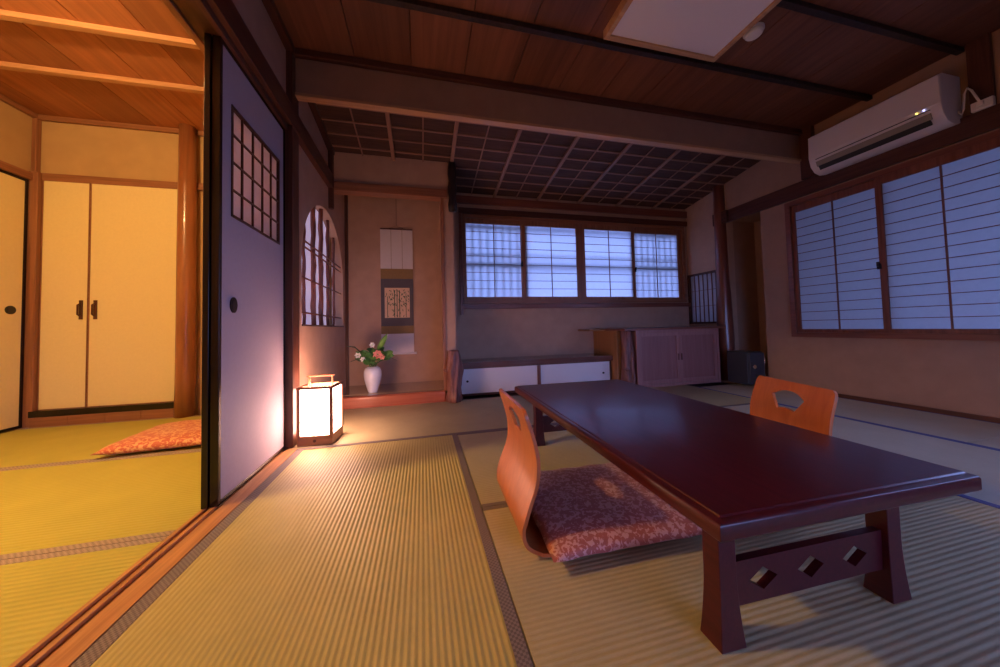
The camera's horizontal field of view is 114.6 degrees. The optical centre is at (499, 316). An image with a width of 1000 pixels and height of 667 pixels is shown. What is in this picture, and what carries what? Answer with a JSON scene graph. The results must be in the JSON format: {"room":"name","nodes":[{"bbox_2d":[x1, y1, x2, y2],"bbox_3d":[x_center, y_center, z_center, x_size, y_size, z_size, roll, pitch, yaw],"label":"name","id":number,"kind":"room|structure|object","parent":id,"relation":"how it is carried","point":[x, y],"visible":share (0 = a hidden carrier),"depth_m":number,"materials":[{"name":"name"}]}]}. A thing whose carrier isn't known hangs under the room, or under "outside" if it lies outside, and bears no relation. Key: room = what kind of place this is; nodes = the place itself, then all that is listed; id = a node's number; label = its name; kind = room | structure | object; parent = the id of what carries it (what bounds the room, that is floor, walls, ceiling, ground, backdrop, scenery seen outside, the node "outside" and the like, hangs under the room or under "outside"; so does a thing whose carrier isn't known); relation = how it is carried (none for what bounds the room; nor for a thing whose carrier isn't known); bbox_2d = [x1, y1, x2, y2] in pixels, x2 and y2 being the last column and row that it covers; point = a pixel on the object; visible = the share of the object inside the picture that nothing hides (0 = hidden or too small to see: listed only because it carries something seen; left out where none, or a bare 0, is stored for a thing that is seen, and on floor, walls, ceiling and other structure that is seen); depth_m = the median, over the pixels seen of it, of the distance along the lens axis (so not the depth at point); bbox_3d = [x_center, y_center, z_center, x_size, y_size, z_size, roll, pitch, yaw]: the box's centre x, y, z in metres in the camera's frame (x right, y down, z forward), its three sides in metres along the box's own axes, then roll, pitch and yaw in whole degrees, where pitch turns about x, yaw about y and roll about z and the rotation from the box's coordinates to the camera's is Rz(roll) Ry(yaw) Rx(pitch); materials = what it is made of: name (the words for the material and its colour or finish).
{"room":"traditional dwelling","nodes":[
{"label":"traditional dwelling","id":0,"kind":"room"},
{"bbox_2d":[0,101,31,433],"bbox_3d":[-3.283,-0.487,0.179,0.080,2.650,5.050,-1,-2,-14],"label":"wall","id":1,"kind":"structure","parent":0,"point":[15,126],"depth_m":2.54,"materials":[{"name":"paint"}]},
{"bbox_2d":[0,160,32,179],"bbox_3d":[-3.239,-1.239,0.189,0.035,0.060,4.990,-1,-2,-14],"label":"rail","id":2,"kind":"object","parent":1,"relation":"attached to","point":[5,166],"visible":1,"depth_m":2.51,"materials":[{"name":"brown wood"}]},
{"bbox_2d":[0,169,28,432],"bbox_3d":[-3.700,-0.134,2.099,0.034,1.991,0.965,-1,-2,-14],"label":"door","id":3,"kind":"structure","parent":2,"relation":"attached to","point":[14,188],"depth_m":2.49,"materials":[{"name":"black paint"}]},
{"bbox_2d":[0,93,37,117],"bbox_3d":[-3.257,-1.758,0.222,0.030,0.040,5.020,-1,-2,-14],"label":"crown molding","id":4,"kind":"structure","parent":1,"relation":"attached to","point":[3,98],"depth_m":2.53,"materials":[{"name":"brown wood"}]},
{"bbox_2d":[41,121,331,415],"bbox_3d":[-2.816,-0.403,2.929,2.320,2.650,0.080,-1,-2,-14],"label":"wall","id":5,"kind":"structure","parent":0,"point":[69,149],"depth_m":2.82,"materials":[{"name":"paint"}]},
{"bbox_2d":[37,180,90,410],"bbox_3d":[-3.606,-0.187,2.654,0.308,1.890,0.066,-1,-2,-14],"label":"door","id":6,"kind":"structure","parent":5,"relation":"in","point":[65,233],"depth_m":2.66,"materials":[{"name":"beige paper"}]},
{"bbox_2d":[28,402,173,417],"bbox_3d":[-3.282,0.777,2.693,0.975,0.050,0.065,-1,-2,-14],"label":"sill","id":7,"kind":"structure","parent":5,"relation":"attached to","point":[163,405],"depth_m":2.65,"materials":[{"name":"black paint"}]},
{"bbox_2d":[42,173,177,187],"bbox_3d":[-3.333,-1.166,2.779,0.970,0.060,0.030,-1,-2,-14],"label":"rail","id":8,"kind":"object","parent":5,"relation":"attached to","point":[45,176],"visible":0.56,"depth_m":2.76,"materials":[{"name":"brown wood"}]},
{"bbox_2d":[38,114,203,136],"bbox_3d":[-2.796,-1.674,2.929,2.200,0.040,0.030,-1,-2,-14],"label":"crown molding","id":9,"kind":"structure","parent":5,"relation":"attached to","point":[47,118],"depth_m":2.78,"materials":[{"name":"brown wood"}]},
{"bbox_2d":[86,183,176,406],"bbox_3d":[-3.150,-0.195,2.765,0.623,1.890,0.066,-1,-2,-14],"label":"door","id":10,"kind":"structure","parent":5,"relation":"in","point":[132,299],"depth_m":2.77,"materials":[{"name":"beige paper"}]},
{"bbox_2d":[197,183,202,190],"bbox_3d":[-2.235,-1.189,3.045,1.070,0.060,0.030,-1,-2,-14],"label":"rail","id":11,"kind":"object","parent":5,"relation":"attached to","point":[199,185],"visible":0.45,"depth_m":2.91,"materials":[{"name":"brown wood"}]},
{"bbox_2d":[232,0,345,451],"bbox_3d":[-1.111,-0.525,0.937,0.080,2.670,5.500,-1,-2,-14],"label":"wall","id":12,"kind":"structure","parent":0,"point":[322,349],"depth_m":2.46,"materials":[{"name":"beige paint"}]},
{"bbox_2d":[161,0,203,53],"bbox_3d":[-1.144,-1.242,0.727,0.030,0.070,5.050,-1,-2,-14],"label":"wall rail","id":13,"kind":"object","parent":12,"relation":"attached to","point":[169,4],"depth_m":1.30,"materials":[{"name":"brown wood"}]},
{"bbox_2d":[172,0,287,128],"bbox_3d":[-0.933,-1.264,0.145,0.105,0.038,3.820,-1,-2,-14],"label":"rail","id":14,"kind":"object","parent":12,"relation":"attached to","point":[198,13],"visible":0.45,"depth_m":1.33,"materials":[{"name":"brown wood"}]},
{"bbox_2d":[206,0,332,187],"bbox_3d":[-0.996,-1.324,0.637,0.048,0.130,4.800,-1,-2,-14],"label":"wall rail","id":15,"kind":"object","parent":12,"relation":"attached to","point":[225,11],"visible":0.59,"depth_m":1.67,"materials":[{"name":"brown wood"}]},
{"bbox_2d":[262,0,294,53],"bbox_3d":[-0.890,-1.780,0.187,0.055,0.045,3.840,-1,-2,-14],"label":"crown molding","id":16,"kind":"structure","parent":12,"relation":"attached to","point":[270,6],"depth_m":1.86,"materials":[{"name":"brown wood"}]},
{"bbox_2d":[302,206,343,326],"bbox_3d":[-1.568,-0.423,2.809,0.100,1.070,1.240,-1,-2,-14],"label":"window","id":17,"kind":"structure","parent":12,"relation":"in","point":[315,243],"depth_m":2.77,"materials":[{"name":"white paper"}]},
{"bbox_2d":[343,389,445,409],"bbox_3d":[-1.027,0.805,3.029,1.025,0.155,0.110,-1,-2,-14],"label":"sill","id":18,"kind":"structure","parent":12,"relation":"attached to","point":[426,396],"depth_m":2.99,"materials":[{"name":"brown wood"}]},
{"bbox_2d":[440,198,446,390],"bbox_3d":[-0.560,-0.230,3.189,0.031,1.910,0.060,-1,-2,-14],"label":"post","id":19,"kind":"object","parent":18,"relation":"on","point":[441,199],"visible":1,"depth_m":3.16,"materials":[{"name":"brown wood"}]},
{"bbox_2d":[285,50,299,448],"bbox_3d":[-1.365,-0.460,2.034,0.130,2.530,0.115,-1,-2,-14],"label":"post","id":20,"kind":"object","parent":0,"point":[292,346],"visible":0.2,"depth_m":2.00,"materials":[{"name":"brown wood"}]},
{"bbox_2d":[334,152,447,190],"bbox_3d":[-1.063,-1.518,3.136,1.080,0.535,0.070,-1,-2,-14],"label":"wall","id":21,"kind":"structure","parent":0,"point":[348,167],"depth_m":3.09,"materials":[{"name":"beige paint"}]},
{"bbox_2d":[334,181,446,200],"bbox_3d":[-1.061,-1.213,3.124,1.070,0.085,0.110,-1,-2,-14],"label":"lintel","id":22,"kind":"object","parent":21,"relation":"attached to","point":[340,188],"visible":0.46,"depth_m":3.08,"materials":[{"name":"brown wood"}]},
{"bbox_2d":[343,380,446,395],"bbox_3d":[-1.094,0.816,3.337,1.040,0.158,0.540,-1,-2,-14],"label":"floor","id":23,"kind":"structure","parent":0,"point":[439,384],"depth_m":3.30,"materials":[{"name":"brown wood"}]},
{"bbox_2d":[344,195,348,386],"bbox_3d":[-1.675,-0.386,3.508,0.030,2.300,0.030,-1,-2,-14],"label":"post","id":24,"kind":"object","parent":23,"relation":"on","point":[345,196],"visible":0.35,"depth_m":3.49,"materials":[{"name":"brown wood"}]},
{"bbox_2d":[363,366,381,392],"bbox_3d":[-1.233,0.609,3.111,0.166,0.246,0.166,-1,-2,-14],"label":"vase","id":25,"kind":"object","parent":23,"relation":"on","point":[372,375],"visible":0.94,"depth_m":3.05,"materials":[{"name":"ceramic"}]},
{"bbox_2d":[355,350,369,366],"bbox_3d":[-1.294,0.432,3.083,0.179,0.222,0.152,0,-2,-28],"label":"flower","id":26,"kind":"object","parent":25,"relation":"in","point":[361,353],"visible":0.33,"depth_m":3.05,"materials":[{"name":"white plant"}]},
{"bbox_2d":[361,349,375,366],"bbox_3d":[-1.257,0.427,3.075,0.182,0.231,0.148,-3,-3,43],"label":"leafy sprig","id":27,"kind":"object","parent":25,"relation":"in","point":[368,357],"visible":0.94,"depth_m":3.05,"materials":[{"name":"green plant"}]},
{"bbox_2d":[367,347,383,361],"bbox_3d":[-1.220,0.420,3.148,0.174,0.247,0.181,-1,-2,-14],"label":"leafy sprig","id":28,"kind":"object","parent":25,"relation":"in","point":[382,348],"visible":0.21,"depth_m":3.15,"materials":[{"name":"green plant"}]},
{"bbox_2d":[373,350,381,360],"bbox_3d":[-1.175,0.431,3.098,0.087,0.219,0.092,-1,-2,-14],"label":"flower","id":29,"kind":"object","parent":25,"relation":"in","point":[376,353],"visible":0.98,"depth_m":3.07,"materials":[{"name":"pink plant"}]},
{"bbox_2d":[374,334,386,361],"bbox_3d":[-1.164,0.355,3.119,0.137,0.372,0.027,-1,-2,-2],"label":"leaf","id":30,"kind":"object","parent":25,"relation":"in","point":[383,340],"visible":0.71,"depth_m":3.12,"materials":[{"name":"green plant"}]},
{"bbox_2d":[372,350,393,365],"bbox_3d":[-1.141,0.432,3.114,0.199,0.218,0.152,0,-2,-32],"label":"leafy sprig","id":31,"kind":"object","parent":25,"relation":"in","point":[388,353],"visible":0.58,"depth_m":3.11,"materials":[{"name":"green plant"}]},
{"bbox_2d":[348,195,442,385],"bbox_3d":[-1.140,-0.428,3.696,1.260,2.670,0.080,-1,-2,-14],"label":"wall","id":32,"kind":"structure","parent":0,"point":[366,215],"depth_m":3.64,"materials":[{"name":"beige paint"}]},
{"bbox_2d":[380,226,416,354],"bbox_3d":[-1.167,-0.481,3.633,0.406,1.826,0.026,-1,-2,-14],"label":"scroll","id":33,"kind":"object","parent":32,"relation":"hanging from","point":[396,247],"visible":0.96,"depth_m":3.63,"materials":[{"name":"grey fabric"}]},
{"bbox_2d":[385,288,409,317],"bbox_3d":[-1.159,-0.153,3.623,0.270,0.338,0.003,-1,-2,-14],"label":"painting","id":34,"kind":"object","parent":33,"relation":"attached to","point":[397,300],"depth_m":3.62,"materials":[{"name":"beige"}]},
{"bbox_2d":[440,163,455,391],"bbox_3d":[-0.570,-0.339,3.482,0.095,2.450,0.596,-1,-2,-14],"label":"wall","id":35,"kind":"structure","parent":0,"point":[448,216],"depth_m":3.19,"materials":[{"name":"beige paint"}]},
{"bbox_2d":[0,0,999,130],"bbox_3d":[-0.004,-1.836,1.078,6.860,0.085,5.150,-1,-2,-14],"label":"ceiling","id":36,"kind":"structure","parent":0,"point":[792,44],"depth_m":2.15,"materials":[{"name":"brown wood"}]},
{"bbox_2d":[0,9,199,49],"bbox_3d":[-2.546,-1.721,1.895,2.200,0.033,0.040,-1,-2,-14],"label":"rib","id":37,"kind":"object","parent":36,"relation":"attached to","point":[7,15],"visible":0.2,"depth_m":1.92,"materials":[{"name":"brown wood"}]},
{"bbox_2d":[0,61,203,93],"bbox_3d":[-2.652,-1.703,2.332,2.200,0.033,0.040,-1,-2,-14],"label":"rib","id":38,"kind":"object","parent":36,"relation":"attached to","point":[4,65],"visible":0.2,"depth_m":2.27,"materials":[{"name":"brown wood"}]},
{"bbox_2d":[365,0,872,101],"bbox_3d":[0.901,-1.764,2.128,4.430,0.033,0.036,-1,-2,-14],"label":"ceiling beam","id":39,"kind":"structure","parent":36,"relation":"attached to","point":[417,5],"depth_m":2.06,"materials":[{"name":"black wood"}]},
{"bbox_2d":[603,0,781,61],"bbox_3d":[1.148,-1.773,1.704,0.845,0.055,0.810,-1,-2,-14],"label":"ceiling light","id":40,"kind":"object","parent":36,"relation":"attached to","point":[705,30],"visible":1,"depth_m":1.92,"materials":[{"name":"white plastic"}]},
{"bbox_2d":[743,22,764,40],"bbox_3d":[1.596,-1.782,2.019,0.110,0.038,0.110,-1,-2,-14],"label":"smoke detector","id":41,"kind":"object","parent":36,"relation":"attached to","point":[757,29],"visible":0.94,"depth_m":2.00,"materials":[{"name":"beige plastic"}]},
{"bbox_2d":[776,0,964,55],"bbox_3d":[1.009,-1.782,1.681,4.430,0.033,0.036,-1,-2,-14],"label":"rib","id":42,"kind":"object","parent":36,"relation":"attached to","point":[800,6],"visible":1,"depth_m":1.98,"materials":[{"name":"black wood"}]},
{"bbox_2d":[308,102,760,208],"bbox_3d":[0.606,-1.580,3.397,4.590,0.276,1.597,-1,-2,-14],"label":"ceiling","id":43,"kind":"structure","parent":0,"point":[488,159],"depth_m":3.29,"materials":[{"name":"brown wood"}]},
{"bbox_2d":[328,150,333,209],"bbox_3d":[-1.545,-1.270,2.932,0.046,0.580,0.046,-2,-2,9],"label":"post","id":44,"kind":"object","parent":43,"relation":"hanging from","point":[330,153],"visible":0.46,"depth_m":2.92,"materials":[{"name":"brown wood"}]},
{"bbox_2d":[448,161,456,212],"bbox_3d":[-0.477,-1.292,3.202,0.087,0.490,0.087,-1,-2,-14],"label":"post","id":45,"kind":"object","parent":43,"relation":"hanging from","point":[452,188],"visible":1,"depth_m":3.17,"materials":[{"name":"black wood"}]},
{"bbox_2d":[295,58,800,163],"bbox_3d":[0.784,-1.645,2.617,4.430,0.330,0.036,-1,-2,-14],"label":"beam","id":46,"kind":"structure","parent":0,"point":[311,77],"depth_m":2.45,"materials":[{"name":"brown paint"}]},
{"bbox_2d":[453,192,689,358],"bbox_3d":[1.036,-0.466,4.141,3.460,2.670,0.080,-1,-2,-14],"label":"wall","id":47,"kind":"structure","parent":0,"point":[480,333],"depth_m":3.96,"materials":[{"name":"beige paint"}]},
{"bbox_2d":[456,195,686,218],"bbox_3d":[1.036,-1.393,4.120,3.240,0.090,0.035,-1,-2,-14],"label":"beam","id":48,"kind":"structure","parent":47,"relation":"attached to","point":[461,199],"depth_m":4.06,"materials":[{"name":"red wood"}]},
{"bbox_2d":[458,207,690,314],"bbox_3d":[1.071,-0.670,4.130,3.190,1.255,0.115,-1,-2,-14],"label":"window","id":49,"kind":"structure","parent":47,"relation":"in","point":[507,259],"depth_m":4.05,"materials":[{"name":"white paper"}]},
{"bbox_2d":[463,382,728,398],"bbox_3d":[0.078,0.827,1.220,7.300,0.070,5.600,-1,-2,-14],"label":"floor","id":50,"kind":"structure","parent":0,"point":[714,383],"depth_m":3.64,"materials":[{"name":"brown wood"}]},
{"bbox_2d":[22,116,42,427],"bbox_3d":[-3.798,-0.396,2.619,0.065,2.565,0.060,-1,-2,-14],"label":"post","id":51,"kind":"object","parent":50,"relation":"on","point":[34,228],"visible":0.87,"depth_m":2.60,"materials":[{"name":"brown wood"}]},
{"bbox_2d":[0,536,167,666],"bbox_3d":[-2.123,0.793,0.419,2.205,0.052,0.913,-1,-2,-14],"label":"mat","id":52,"kind":"object","parent":50,"relation":"on","point":[38,593],"visible":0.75,"depth_m":0.91,"materials":[{"name":"yellow wicker"}]},
{"bbox_2d":[0,450,200,559],"bbox_3d":[-2.343,0.830,1.331,2.205,0.052,0.957,-1,-2,-14],"label":"mat","id":53,"kind":"object","parent":50,"relation":"on","point":[44,509],"visible":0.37,"depth_m":1.37,"materials":[{"name":"yellow wicker"}]},
{"bbox_2d":[0,415,200,468],"bbox_3d":[-2.601,0.870,2.283,2.152,0.052,1.012,-1,-2,-14],"label":"mat","id":54,"kind":"object","parent":50,"relation":"on","point":[38,446],"visible":0.3,"depth_m":2.16,"materials":[{"name":"beige wicker"}]},
{"bbox_2d":[89,419,200,455],"bbox_3d":[-2.136,0.786,2.180,0.580,0.088,0.580,-1,-2,-18],"label":"floor cushion","id":55,"kind":"object","parent":54,"relation":"on","point":[185,433],"visible":0.69,"depth_m":1.97,"materials":[{"name":"fabric"}]},
{"bbox_2d":[29,408,173,427],"bbox_3d":[-3.269,0.839,2.686,0.954,0.075,0.080,-1,-2,-14],"label":"board","id":56,"kind":"object","parent":50,"relation":"on","point":[156,413],"visible":0.73,"depth_m":2.64,"materials":[{"name":"brown wood"}]},
{"bbox_2d":[8,448,296,666],"bbox_3d":[-0.837,0.748,0.076,0.130,0.053,3.800,-1,-2,-14],"label":"door track","id":57,"kind":"object","parent":50,"relation":"on","point":[63,646],"visible":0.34,"depth_m":0.89,"materials":[{"name":"brown wood"}]},
{"bbox_2d":[201,33,212,508],"bbox_3d":[-1.286,-0.199,1.639,0.023,1.968,0.663,-1,-2,-14],"label":"door","id":58,"kind":"structure","parent":57,"relation":"on","point":[208,38],"depth_m":1.32,"materials":[{"name":"black paint"}]},
{"bbox_2d":[210,35,284,507],"bbox_3d":[-1.256,-0.199,1.649,0.032,1.968,0.658,-1,-2,-14],"label":"door","id":59,"kind":"structure","parent":57,"relation":"on","point":[247,363],"depth_m":1.52,"materials":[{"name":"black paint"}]},
{"bbox_2d":[173,123,196,417],"bbox_3d":[-2.768,-0.415,2.833,0.140,2.565,0.140,-1,-2,-14],"label":"log post","id":60,"kind":"object","parent":50,"relation":"on","point":[186,242],"visible":1,"depth_m":2.79,"materials":[{"name":"brown wood"}]},
{"bbox_2d":[70,434,533,666],"bbox_3d":[-0.534,0.778,1.131,0.953,0.052,1.818,-1,-2,-14],"label":"mat","id":61,"kind":"object","parent":50,"relation":"on","point":[381,554],"visible":1,"depth_m":0.90,"materials":[{"name":"beige wicker"}]},
{"bbox_2d":[289,395,557,450],"bbox_3d":[-0.471,0.828,2.615,1.888,0.052,1.032,-1,-2,-14],"label":"mat","id":62,"kind":"object","parent":50,"relation":"on","point":[424,420],"visible":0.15,"depth_m":2.46,"materials":[{"name":"beige wicker"}]},
{"bbox_2d":[296,374,343,446],"bbox_3d":[-1.163,0.591,2.088,0.212,0.423,0.212,-1,-2,-9],"label":"paper lantern","id":63,"kind":"object","parent":62,"relation":"on","point":[319,405],"visible":1,"depth_m":2.00,"materials":[{"name":"white paper"}]},
{"bbox_2d":[443,350,463,402],"bbox_3d":[-0.452,0.576,3.115,0.164,0.490,0.172,-3,-2,29],"label":"wooden stump","id":64,"kind":"object","parent":62,"relation":"on","point":[454,369],"visible":1,"depth_m":3.06,"materials":[{"name":"brown wood"}]},
{"bbox_2d":[458,424,609,507],"bbox_3d":[0.701,0.774,1.902,1.804,0.052,0.901,-1,-2,-14],"label":"mat","id":65,"kind":"object","parent":50,"relation":"on","point":[482,451],"visible":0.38,"depth_m":1.75,"materials":[{"name":"beige wicker"}]},
{"bbox_2d":[461,353,612,396],"bbox_3d":[0.394,0.646,3.680,1.760,0.347,0.425,-1,-2,-14],"label":"base cabinet","id":66,"kind":"object","parent":50,"relation":"on","point":[481,376],"visible":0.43,"depth_m":3.50,"materials":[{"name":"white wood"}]},
{"bbox_2d":[578,326,725,387],"bbox_3d":[1.835,0.464,3.914,1.575,0.655,0.658,-1,-2,-14],"label":"base cabinet","id":67,"kind":"object","parent":50,"relation":"on","point":[678,355],"visible":0.93,"depth_m":3.64,"materials":[{"name":"brown wood"}]},
{"bbox_2d":[578,329,605,330],"bbox_3d":[1.123,0.169,3.944,0.215,0.018,0.288,-1,-2,-14],"label":"shelf","id":68,"kind":"object","parent":67,"relation":"attached to","point":[583,329],"depth_m":3.82,"materials":[{"name":"brown wood"}]},
{"bbox_2d":[651,385,750,406],"bbox_3d":[1.327,0.799,3.051,1.807,0.052,1.032,-1,-2,-14],"label":"mat","id":69,"kind":"object","parent":50,"relation":"on","point":[721,399],"visible":0.05,"depth_m":3.06,"materials":[{"name":"beige wicker"}]},
{"bbox_2d":[620,331,635,383],"bbox_3d":[1.404,0.476,3.546,0.132,0.632,0.142,-1,-2,-14],"label":"log","id":70,"kind":"object","parent":69,"relation":"on","point":[627,350],"visible":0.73,"depth_m":3.51,"materials":[{"name":"brown wood"}]},
{"bbox_2d":[713,185,734,380],"bbox_3d":[2.738,-0.481,3.947,0.189,2.500,0.182,-1,-2,-14],"label":"log post","id":71,"kind":"object","parent":50,"relation":"on","point":[724,312],"visible":0.74,"depth_m":3.89,"materials":[{"name":"brown wood"}]},
{"bbox_2d":[482,496,999,666],"bbox_3d":[0.915,0.738,1.018,1.804,0.052,0.914,-1,-2,-14],"label":"mat","id":72,"kind":"object","parent":50,"relation":"on","point":[637,606],"visible":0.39,"depth_m":0.79,"materials":[{"name":"beige wicker"}]},
{"bbox_2d":[497,388,550,556],"bbox_3d":[0.246,0.511,1.203,0.456,0.442,0.410,-1,-2,-12],"label":"chair","id":73,"kind":"object","parent":72,"relation":"on","point":[519,466],"visible":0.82,"depth_m":1.07,"materials":[{"name":"orange wood"}]},
{"bbox_2d":[531,462,701,562],"bbox_3d":[0.378,0.685,1.211,0.580,0.063,0.540,-1,-2,-12],"label":"floor cushion","id":74,"kind":"object","parent":73,"relation":"on","point":[577,512],"visible":0.8,"depth_m":1.06,"materials":[{"name":"fabric"}]},
{"bbox_2d":[515,379,981,653],"bbox_3d":[0.611,0.568,1.385,0.734,0.332,1.476,-1,-2,-12],"label":"table","id":75,"kind":"object","parent":72,"relation":"on","point":[735,475],"visible":0.98,"depth_m":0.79,"materials":[{"name":"brown wood"}]},
{"bbox_2d":[699,384,999,442],"bbox_3d":[2.708,0.752,2.719,0.717,0.052,1.768,-1,-2,-14],"label":"mat","id":76,"kind":"object","parent":50,"relation":"on","point":[960,429],"visible":0.56,"depth_m":2.24,"materials":[{"name":"beige wicker"}]},
{"bbox_2d":[727,350,766,384],"bbox_3d":[2.738,0.562,3.562,0.218,0.350,0.282,-1,-2,-14],"label":"safe","id":77,"kind":"object","parent":76,"relation":"on","point":[744,366],"visible":0.8,"depth_m":3.47,"materials":[{"name":"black metal"}]},
{"bbox_2d":[724,404,999,508],"bbox_3d":[2.114,0.734,1.773,0.877,0.052,1.818,-1,-2,-14],"label":"mat","id":78,"kind":"object","parent":50,"relation":"on","point":[983,462],"visible":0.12,"depth_m":1.70,"materials":[{"name":"beige wicker"}]},
{"bbox_2d":[750,375,837,435],"bbox_3d":[1.007,0.497,1.335,0.456,0.442,0.410,-2,-2,4],"label":"chair","id":79,"kind":"object","parent":78,"relation":"on","point":[816,413],"visible":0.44,"depth_m":1.27,"materials":[{"name":"orange wood"}]},
{"bbox_2d":[965,437,999,449],"bbox_3d":[3.124,0.682,1.000,0.717,0.052,1.767,-1,-2,-14],"label":"mat","id":80,"kind":"object","parent":50,"relation":"on","point":[994,443],"visible":0.52,"depth_m":1.76,"materials":[{"name":"beige wicker"}]},
{"bbox_2d":[685,29,999,417],"bbox_3d":[3.288,-0.599,1.952,0.090,2.670,5.400,-1,-2,-14],"label":"wall","id":81,"kind":"structure","parent":0,"point":[953,375],"depth_m":2.80,"materials":[{"name":"brown paint"}]},
{"bbox_2d":[294,47,802,135],"bbox_3d":[0.807,-1.739,2.590,4.395,0.045,0.035,-1,-2,-14],"label":"ceiling beam","id":82,"kind":"structure","parent":81,"relation":"attached to","point":[300,53],"depth_m":2.43,"materials":[{"name":"brown wood"}]},
{"bbox_2d":[687,270,715,323],"bbox_3d":[2.715,-0.242,4.255,0.090,0.675,0.450,-1,-2,-14],"label":"window","id":83,"kind":"structure","parent":81,"relation":"in","point":[701,286],"depth_m":4.27,"materials":[{"name":"white paper"}]},
{"bbox_2d":[733,212,768,383],"bbox_3d":[3.072,-0.221,3.740,0.500,2.050,0.595,-1,-2,-14],"label":"wall niche","id":84,"kind":"object","parent":81,"relation":"in","point":[751,316],"visible":0.19,"depth_m":3.94,"materials":[{"name":"brown paint"}]},
{"bbox_2d":[799,125,816,179],"bbox_3d":[2.934,-1.558,3.061,0.045,0.480,0.104,-1,-2,-14],"label":"post","id":85,"kind":"object","parent":81,"relation":"attached to","point":[807,172],"visible":0.7,"depth_m":3.06,"materials":[{"name":"brown wood"}]},
{"bbox_2d":[712,103,999,340],"bbox_3d":[3.315,-0.615,1.671,0.130,1.510,4.840,-1,-2,-14],"label":"window","id":86,"kind":"structure","parent":81,"relation":"in","point":[910,249],"depth_m":2.47,"materials":[{"name":"red wood"}]},
{"bbox_2d":[808,73,980,175],"bbox_3d":[2.979,-1.461,2.494,0.228,0.345,0.860,-1,-2,-14],"label":"air conditioner","id":87,"kind":"object","parent":81,"relation":"attached to","point":[933,105],"visible":0.98,"depth_m":2.39,"materials":[{"name":"beige plastic"}]},
{"bbox_2d":[837,393,999,423],"bbox_3d":[3.399,0.646,1.364,0.012,0.035,4.305,-1,-2,-14],"label":"baseboard","id":88,"kind":"structure","parent":81,"relation":"attached to","point":[890,403],"depth_m":2.38,"materials":[{"name":"brown wood"}]},
{"bbox_2d":[965,33,996,114],"bbox_3d":[3.170,-1.594,2.116,0.030,0.485,0.095,-1,-2,-14],"label":"post","id":89,"kind":"object","parent":81,"relation":"attached to","point":[979,52],"visible":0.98,"depth_m":2.11,"materials":[{"name":"brown wood"}]},
{"bbox_2d":[970,95,995,112],"bbox_3d":[3.142,-1.382,2.091,0.045,0.060,0.090,-1,-2,-14],"label":"power outlet","id":90,"kind":"object","parent":89,"relation":"attached to","point":[990,101],"visible":1,"depth_m":2.08,"materials":[{"name":"beige plastic"}]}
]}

